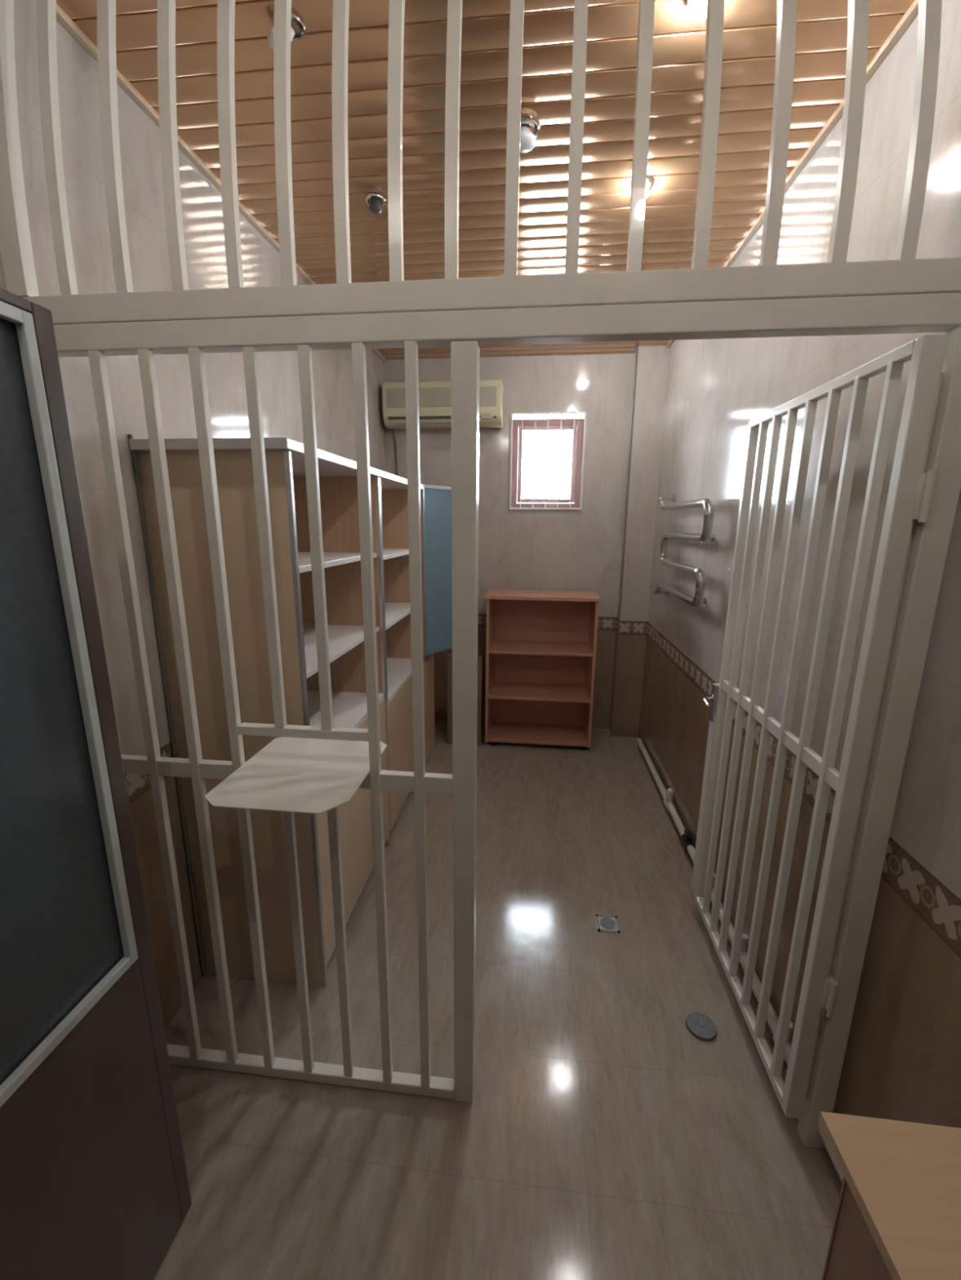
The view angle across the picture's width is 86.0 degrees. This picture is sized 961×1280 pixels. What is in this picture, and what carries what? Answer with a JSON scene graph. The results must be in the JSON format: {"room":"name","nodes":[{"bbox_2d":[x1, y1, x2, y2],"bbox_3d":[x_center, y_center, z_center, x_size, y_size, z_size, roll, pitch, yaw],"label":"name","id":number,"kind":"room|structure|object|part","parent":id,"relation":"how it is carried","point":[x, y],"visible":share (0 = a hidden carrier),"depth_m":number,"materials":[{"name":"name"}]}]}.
{"room":"secure storage room","nodes":[
{"label":"secure storage room","id":0,"kind":"room"},
{"bbox_2d":[0,0,386,1029],"bbox_3d":[-1.103,-0.142,1.432,0.120,2.950,6.240,2,13,6],"label":"wall","id":1,"kind":"structure","parent":0,"point":[77,69],"depth_m":1.55,"materials":[{"name":"paint"}]},
{"bbox_2d":[128,434,204,975],"bbox_3d":[-1.022,0.322,1.705,0.011,1.886,0.015,2,13,6],"label":"cable","id":2,"kind":"object","parent":1,"relation":"attached to","point":[131,436],"visible":1,"depth_m":1.66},
{"bbox_2d":[56,4,386,362],"bbox_3d":[-0.871,-1.777,2.470,0.022,0.018,2.862,2,13,6],"label":"trim","id":3,"kind":"structure","parent":1,"relation":"attached to","point":[66,22],"depth_m":1.53,"materials":[{"name":"brown wood"}]},
{"bbox_2d":[56,0,914,359],"bbox_3d":[-0.029,-1.436,0.928,2.036,0.012,5.818,2,13,6],"label":"ceiling","id":4,"kind":"structure","parent":0,"point":[749,26],"depth_m":1.55,"materials":[{"name":"brown wood"}]},
{"bbox_2d":[266,10,305,48],"bbox_3d":[-0.477,-1.488,1.266,0.092,0.060,0.078,2,13,6],"label":"ceiling spotlight","id":5,"kind":"object","parent":4,"relation":"attached to","point":[298,36],"visible":0.3,"depth_m":1.26,"materials":[{"name":"silver metal"}]},
{"bbox_3d":[-0.490,-1.488,1.267,0.066,0.060,0.048,2,13,6],"label":"bulb","id":6,"kind":"part","parent":5,"relation":"part of","materials":[{"name":"white glass"}]},
{"bbox_2d":[364,192,385,214],"bbox_3d":[-0.397,-1.637,1.945,0.078,0.048,0.078,2,13,6],"label":"ceiling spotlight","id":7,"kind":"object","parent":4,"relation":"attached to","point":[375,204],"visible":1,"depth_m":1.93,"materials":[{"name":"silver metal"}]},
{"bbox_3d":[-0.397,-1.635,1.945,0.048,0.044,0.048,2,13,6],"label":"bulb","id":8,"kind":"part","parent":7,"relation":"part of","materials":[{"name":"clear glass"}]},
{"bbox_2d":[520,116,539,153],"bbox_3d":[0.135,-1.551,1.595,0.098,0.055,0.098,2,13,6],"label":"ceiling spotlight","id":9,"kind":"object","parent":4,"relation":"attached to","point":[527,139],"visible":0.67,"depth_m":1.57,"materials":[{"name":"silver metal"}]},
{"bbox_3d":[0.135,-1.549,1.596,0.074,0.051,0.075,2,13,6],"label":"bulb","id":10,"kind":"part","parent":9,"relation":"part of","materials":[{"name":"white glass"}]},
{"bbox_2d":[645,175,653,198],"bbox_3d":[0.579,-1.607,1.843,0.078,0.048,0.078,2,13,6],"label":"ceiling spotlight","id":11,"kind":"object","parent":4,"relation":"attached to","point":[649,179],"visible":0.32,"depth_m":1.82,"materials":[{"name":"silver metal"}]},
{"bbox_3d":[0.579,-1.605,1.843,0.048,0.044,0.048,2,13,6],"label":"bulb","id":12,"kind":"part","parent":11,"relation":"part of","materials":[{"name":"white glass"}]},
{"bbox_2d":[683,0,706,22],"bbox_3d":[0.505,-1.458,1.183,0.078,0.048,0.078,2,13,6],"label":"ceiling spotlight","id":13,"kind":"object","parent":4,"relation":"attached to","point":[696,8],"visible":0.81,"depth_m":1.18,"materials":[{"name":"silver metal"}]},
{"bbox_2d":[153,720,841,1279],"bbox_3d":[-0.041,1.379,1.655,2.280,0.100,6.240,2,13,6],"label":"floor","id":14,"kind":"structure","parent":0,"point":[598,1138],"depth_m":1.53,"materials":[{"name":"beige tile"}]},
{"bbox_2d":[128,437,389,986],"bbox_3d":[-0.740,0.250,2.112,0.479,1.892,0.899,2,13,6],"label":"shelving unit","id":15,"kind":"object","parent":14,"relation":"on","point":[284,456],"visible":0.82,"depth_m":1.77,"materials":[{"name":"brown wood"}]},
{"bbox_3d":[-0.797,0.354,1.716,0.454,1.862,0.018,2,13,6],"label":"panel","id":16,"kind":"part","parent":15,"relation":"part of","materials":[{"name":"brown wood"}]},
{"bbox_3d":[-0.744,-0.309,2.001,0.443,0.020,0.834,2,13,6],"label":"shelf","id":17,"kind":"part","parent":15,"relation":"part of","materials":[{"name":"white wood"}]},
{"bbox_3d":[-0.705,0.168,2.543,0.454,1.862,0.018,2,13,6],"label":"panel","id":18,"kind":"part","parent":15,"relation":"part of","materials":[{"name":"brown wood"}]},
{"bbox_3d":[-0.747,0.028,2.077,0.443,0.020,0.834,2,13,6],"label":"shelf","id":19,"kind":"part","parent":15,"relation":"part of","materials":[{"name":"white wood"}]},
{"bbox_3d":[-0.529,0.746,2.222,0.016,0.759,0.850,2,13,6],"label":"door","id":20,"kind":"part","parent":15,"relation":"part of","materials":[{"name":"brown wood"}]},
{"bbox_2d":[378,470,422,843],"bbox_3d":[-0.644,0.056,2.973,0.479,1.892,0.870,2,13,6],"label":"shelving unit","id":21,"kind":"object","parent":14,"relation":"on","point":[393,488],"visible":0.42,"depth_m":3.12,"materials":[{"name":"brown wood"}]},
{"bbox_3d":[-0.702,0.163,2.564,0.454,1.862,0.018,2,13,6],"label":"panel","id":22,"kind":"part","parent":21,"relation":"part of","materials":[{"name":"brown wood"}]},
{"bbox_3d":[-0.649,-0.480,2.853,0.443,0.020,0.834,2,13,6],"label":"shelf","id":23,"kind":"part","parent":21,"relation":"part of","materials":[{"name":"white wood"}]},
{"bbox_3d":[-0.610,-0.022,3.390,0.454,1.862,0.018,2,13,6],"label":"panel","id":24,"kind":"part","parent":21,"relation":"part of","materials":[{"name":"brown wood"}]},
{"bbox_3d":[-0.652,-0.143,2.929,0.443,0.020,0.834,2,13,6],"label":"shelf","id":25,"kind":"part","parent":21,"relation":"part of","materials":[{"name":"white wood"}]},
{"bbox_3d":[-0.458,0.629,2.865,0.016,0.704,0.415,2,13,6],"label":"door","id":26,"kind":"part","parent":21,"relation":"part of","materials":[{"name":"brown wood"}]},
{"bbox_3d":[-0.413,0.538,3.271,0.016,0.704,0.415,2,13,6],"label":"door","id":27,"kind":"part","parent":21,"relation":"part of","materials":[{"name":"brown wood"}]},
{"bbox_2d":[420,484,452,764],"bbox_3d":[-0.505,-0.076,3.558,0.624,1.895,0.345,2,13,6],"label":"tall cabinet","id":28,"kind":"object","parent":14,"relation":"on","point":[435,500],"visible":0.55,"depth_m":3.42,"materials":[{"name":"wood"}]},
{"bbox_3d":[-0.572,-0.098,3.729,0.454,1.862,0.018,2,13,6],"label":"panel","id":29,"kind":"part","parent":28,"relation":"part of","materials":[{"name":"brown wood"}]},
{"bbox_3d":[-0.369,0.479,3.667,0.016,0.725,0.341,2,13,6],"label":"door","id":30,"kind":"part","parent":28,"relation":"part of","materials":[{"name":"brown wood"}]},
{"bbox_3d":[-0.278,-0.452,3.416,0.018,1.095,0.300,10,16,36],"label":"door frame","id":31,"kind":"part","parent":28,"relation":"part of","materials":[{"name":"metal"}]},
{"bbox_3d":[-0.278,-0.448,3.417,0.006,1.061,0.276,10,16,36],"label":"glass","id":32,"kind":"part","parent":28,"relation":"part of","materials":[{"name":"blue glass"}]},
{"bbox_2d":[447,654,481,745],"bbox_3d":[-0.123,0.460,3.913,0.260,0.700,0.044,2,13,6],"label":"wooden board","id":33,"kind":"object","parent":14,"relation":"on","point":[449,656],"visible":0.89,"depth_m":3.90,"materials":[{"name":"brown wood"}]},
{"bbox_2d":[53,292,960,1149],"bbox_3d":[-0.046,0.340,1.292,2.036,2.088,0.403,2,13,6],"label":"barred partition","id":34,"kind":"structure","parent":14,"relation":"on","point":[307,769],"depth_m":1.21,"materials":[{"name":"beige metal"}]},
{"bbox_3d":[-0.563,0.351,1.361,0.995,0.044,0.025,2,13,6],"label":"rail","id":35,"kind":"part","parent":34,"relation":"part of","materials":[{"name":"beige metal"}]},
{"bbox_2d":[204,737,386,814],"bbox_3d":[-0.453,0.332,1.335,0.339,0.004,0.403,2,13,6],"label":"shelf","id":36,"kind":"object","parent":34,"relation":"attached to","point":[307,775],"depth_m":1.28,"materials":[{"name":"white metal"}]},
{"bbox_3d":[-0.452,0.235,1.322,0.346,0.024,0.027,2,13,6],"label":"ledge rail","id":37,"kind":"part","parent":34,"relation":"part of","materials":[{"name":"beige metal"}]},
{"bbox_3d":[-0.570,1.319,1.582,0.995,0.034,0.035,2,13,6],"label":"rail","id":38,"kind":"part","parent":34,"relation":"part of","materials":[{"name":"beige metal"}]},
{"bbox_3d":[-0.040,0.364,1.316,0.056,2.030,0.050,2,13,6],"label":"post","id":39,"kind":"part","parent":34,"relation":"part of","materials":[{"name":"beige metal"}]},
{"bbox_2d":[0,0,960,324],"bbox_3d":[-0.028,-1.068,1.053,2.037,0.762,0.172,2,13,6],"label":"metal grille","id":40,"kind":"object","parent":34,"relation":"in","point":[905,274],"visible":0.95,"depth_m":1.02,"materials":[{"name":"beige metal"}]},
{"bbox_3d":[-0.037,-0.655,1.084,2.036,0.055,0.045,2,13,6],"label":"rail","id":41,"kind":"part","parent":34,"relation":"part of","materials":[{"name":"beige metal"}]},
{"bbox_2d":[690,333,947,1119],"bbox_3d":[0.888,0.266,1.612,0.088,1.930,0.910,1,13,4],"label":"gate","id":42,"kind":"object","parent":34,"relation":"attached to","point":[910,491],"visible":1,"depth_m":1.37,"materials":[{"name":"beige metal"}]},
{"bbox_3d":[0.931,0.692,2.146,0.016,0.820,0.051,2,13,6],"label":"plate","id":43,"kind":"part","parent":42,"relation":"part of","materials":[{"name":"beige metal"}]},
{"bbox_3d":[0.897,0.238,2.019,0.046,0.032,0.084,2,13,6],"label":"lever handle","id":44,"kind":"part","parent":42,"relation":"part of","materials":[{"name":"silver metal"}]},
{"bbox_3d":[0.890,1.194,1.812,0.026,0.030,0.792,2,13,6],"label":"rail","id":45,"kind":"part","parent":42,"relation":"part of","materials":[{"name":"beige metal"}]},
{"bbox_3d":[0.896,0.257,1.601,0.019,0.038,0.792,2,13,6],"label":"rail","id":46,"kind":"part","parent":42,"relation":"part of","materials":[{"name":"beige metal"}]},
{"bbox_3d":[0.904,-0.661,1.394,0.026,0.026,0.792,2,13,6],"label":"rail","id":47,"kind":"part","parent":42,"relation":"part of","materials":[{"name":"beige metal"}]},
{"bbox_3d":[0.925,0.395,1.208,0.056,2.033,0.045,2,13,6],"label":"jamb post","id":48,"kind":"part","parent":34,"relation":"part of","materials":[{"name":"beige metal"}]},
{"bbox_2d":[484,588,601,751],"bbox_3d":[0.452,0.220,3.948,0.818,1.160,0.399,2,13,6],"label":"bookshelf","id":49,"kind":"object","parent":14,"relation":"on","point":[540,645],"visible":1,"depth_m":4.04,"materials":[{"name":"brown wood"}]},
{"bbox_3d":[0.070,0.202,3.994,0.020,1.100,0.385,2,13,6],"label":"panel","id":50,"kind":"part","parent":49,"relation":"part of","materials":[{"name":"brown wood"}]},
{"bbox_3d":[0.451,0.400,3.989,0.750,0.020,0.359,2,13,6],"label":"shelf","id":51,"kind":"part","parent":49,"relation":"part of","materials":[{"name":"brown wood"}]},
{"bbox_3d":[0.453,0.059,3.912,0.750,0.020,0.359,2,13,6],"label":"shelf","id":52,"kind":"part","parent":49,"relation":"part of","materials":[{"name":"brown wood"}]},
{"bbox_3d":[0.472,0.173,4.125,0.750,1.095,0.008,2,13,6],"label":"panel","id":53,"kind":"part","parent":49,"relation":"part of","materials":[{"name":"brown wood"}]},
{"bbox_3d":[0.835,0.226,3.914,0.020,1.100,0.385,2,13,6],"label":"panel","id":54,"kind":"part","parent":49,"relation":"part of","materials":[{"name":"brown wood"}]},
{"bbox_2d":[595,914,620,933],"bbox_3d":[0.542,1.208,2.196,0.092,0.004,0.092,2,13,6],"label":"floor drain","id":55,"kind":"object","parent":14,"relation":"on","point":[605,923],"visible":1,"depth_m":2.19,"materials":[{"name":"silver metal"}]},
{"bbox_3d":[0.542,1.209,2.196,0.076,0.002,0.076,2,13,6],"label":"drain plate","id":56,"kind":"part","parent":55,"relation":"part of","materials":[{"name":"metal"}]},
{"bbox_2d":[684,1012,716,1041],"bbox_3d":[0.748,1.308,1.746,0.100,0.012,0.100,2,13,6],"label":"drain cover","id":57,"kind":"object","parent":14,"relation":"on","point":[700,1025],"visible":1,"depth_m":1.74,"materials":[{"name":"grey metal"}]},
{"bbox_2d":[818,1111,960,1279],"bbox_3d":[0.664,1.252,0.336,0.365,0.740,1.150,2,13,6],"label":"desk","id":58,"kind":"object","parent":14,"relation":"on","point":[898,1214],"visible":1,"depth_m":0.75,"materials":[{"name":"laminate"}]},
{"bbox_3d":[0.516,1.261,0.342,0.018,0.718,1.085,2,13,6],"label":"panel","id":59,"kind":"part","parent":58,"relation":"part of","materials":[{"name":"brown wood"}]},
{"bbox_2d":[383,353,634,728],"bbox_3d":[0.285,-0.740,4.132,2.040,2.950,0.160,2,13,6],"label":"wall","id":60,"kind":"structure","parent":0,"point":[570,550],"depth_m":3.96,"materials":[{"name":"paint"}]},
{"bbox_2d":[381,378,503,475],"bbox_3d":[-0.283,-1.502,3.834,0.886,0.758,0.205,2,13,6],"label":"air conditioner","id":61,"kind":"object","parent":60,"relation":"attached to","point":[434,396],"visible":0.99,"depth_m":3.70,"materials":[{"name":"white plastic"}]},
{"bbox_3d":[-0.281,-1.735,3.681,0.795,0.126,0.010,2,13,6],"label":"panel","id":62,"kind":"part","parent":61,"relation":"part of","materials":[{"name":"grey plastic"}]},
{"bbox_3d":[-0.271,-1.723,3.787,0.865,0.306,0.198,2,13,6],"label":"casing","id":63,"kind":"part","parent":61,"relation":"part of","materials":[{"name":"white plastic"}]},
{"bbox_3d":[0.041,-1.600,3.680,0.065,0.038,0.011,2,13,6],"label":"display panel","id":64,"kind":"part","parent":61,"relation":"part of","materials":[{"name":"grey plastic"}]},
{"bbox_2d":[511,417,583,508],"bbox_3d":[0.508,-1.347,3.963,0.544,0.669,0.136,2,13,6],"label":"window","id":65,"kind":"structure","parent":60,"relation":"in","point":[528,424],"depth_m":3.96,"materials":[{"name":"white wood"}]},
{"bbox_2d":[509,411,586,510],"bbox_3d":[0.499,-1.340,3.881,0.552,0.698,0.014,2,13,6],"label":"window grille","id":66,"kind":"object","parent":65,"relation":"attached to","point":[575,412],"visible":1,"depth_m":3.87,"materials":[{"name":"white metal"}]},
{"bbox_3d":[0.502,-1.021,4.008,0.544,0.013,0.081,2,13,6],"label":"sill","id":67,"kind":"part","parent":65,"relation":"part of","materials":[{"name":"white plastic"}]},
{"bbox_2d":[609,346,669,737],"bbox_3d":[1.180,-0.629,3.897,0.205,2.850,0.150,2,13,6],"label":"wall","id":68,"kind":"structure","parent":0,"point":[652,361],"depth_m":3.79,"materials":[{"name":"paint"}]},
{"bbox_2d":[610,346,638,736],"bbox_3d":[1.065,-0.617,3.841,0.011,2.850,0.014,2,13,6],"label":"trim","id":69,"kind":"structure","parent":68,"relation":"attached to","point":[637,351],"depth_m":3.80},
{"bbox_2d":[638,0,960,1128],"bbox_3d":[1.044,-0.074,1.207,0.120,2.950,6.240,2,13,6],"label":"wall","id":70,"kind":"structure","parent":0,"point":[902,1059],"depth_m":1.45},
{"bbox_2d":[651,494,714,606],"bbox_3d":[1.123,-0.504,2.874,0.098,0.637,0.991,2,13,6],"label":"towel rail","id":71,"kind":"object","parent":70,"relation":"attached to","point":[707,504],"visible":1,"depth_m":2.63,"materials":[{"name":"silver metal"}]},
{"bbox_2d":[635,737,844,1183],"bbox_3d":[1.061,1.039,2.564,0.051,0.131,2.850,2,13,6],"label":"pipe","id":72,"kind":"object","parent":70,"relation":"attached to","point":[686,835],"visible":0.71,"depth_m":2.05,"materials":[{"name":"white plastic"}]},
{"bbox_2d":[666,0,918,348],"bbox_3d":[1.135,-1.714,2.260,0.022,0.018,2.862,2,13,6],"label":"trim","id":73,"kind":"structure","parent":70,"relation":"attached to","point":[912,12],"depth_m":1.53,"materials":[{"name":"brown wood"}]},
{"bbox_3d":[-1.021,0.197,0.158,0.330,2.850,0.100,2,13,6],"label":"wall","id":74,"kind":"structure","parent":0,"visible":0},
{"bbox_2d":[0,288,191,1279],"bbox_3d":[-0.769,0.518,0.670,0.044,1.987,0.808,2,13,6],"label":"door","id":75,"kind":"structure","parent":74,"relation":"in","point":[94,1182],"depth_m":0.90,"materials":[{"name":"brown paint"}]},
{"bbox_3d":[-0.767,0.151,0.600,0.008,1.202,0.707,2,13,6],"label":"glass","id":76,"kind":"part","parent":75,"relation":"part of","materials":[{"name":"grey glass"}]}
]}

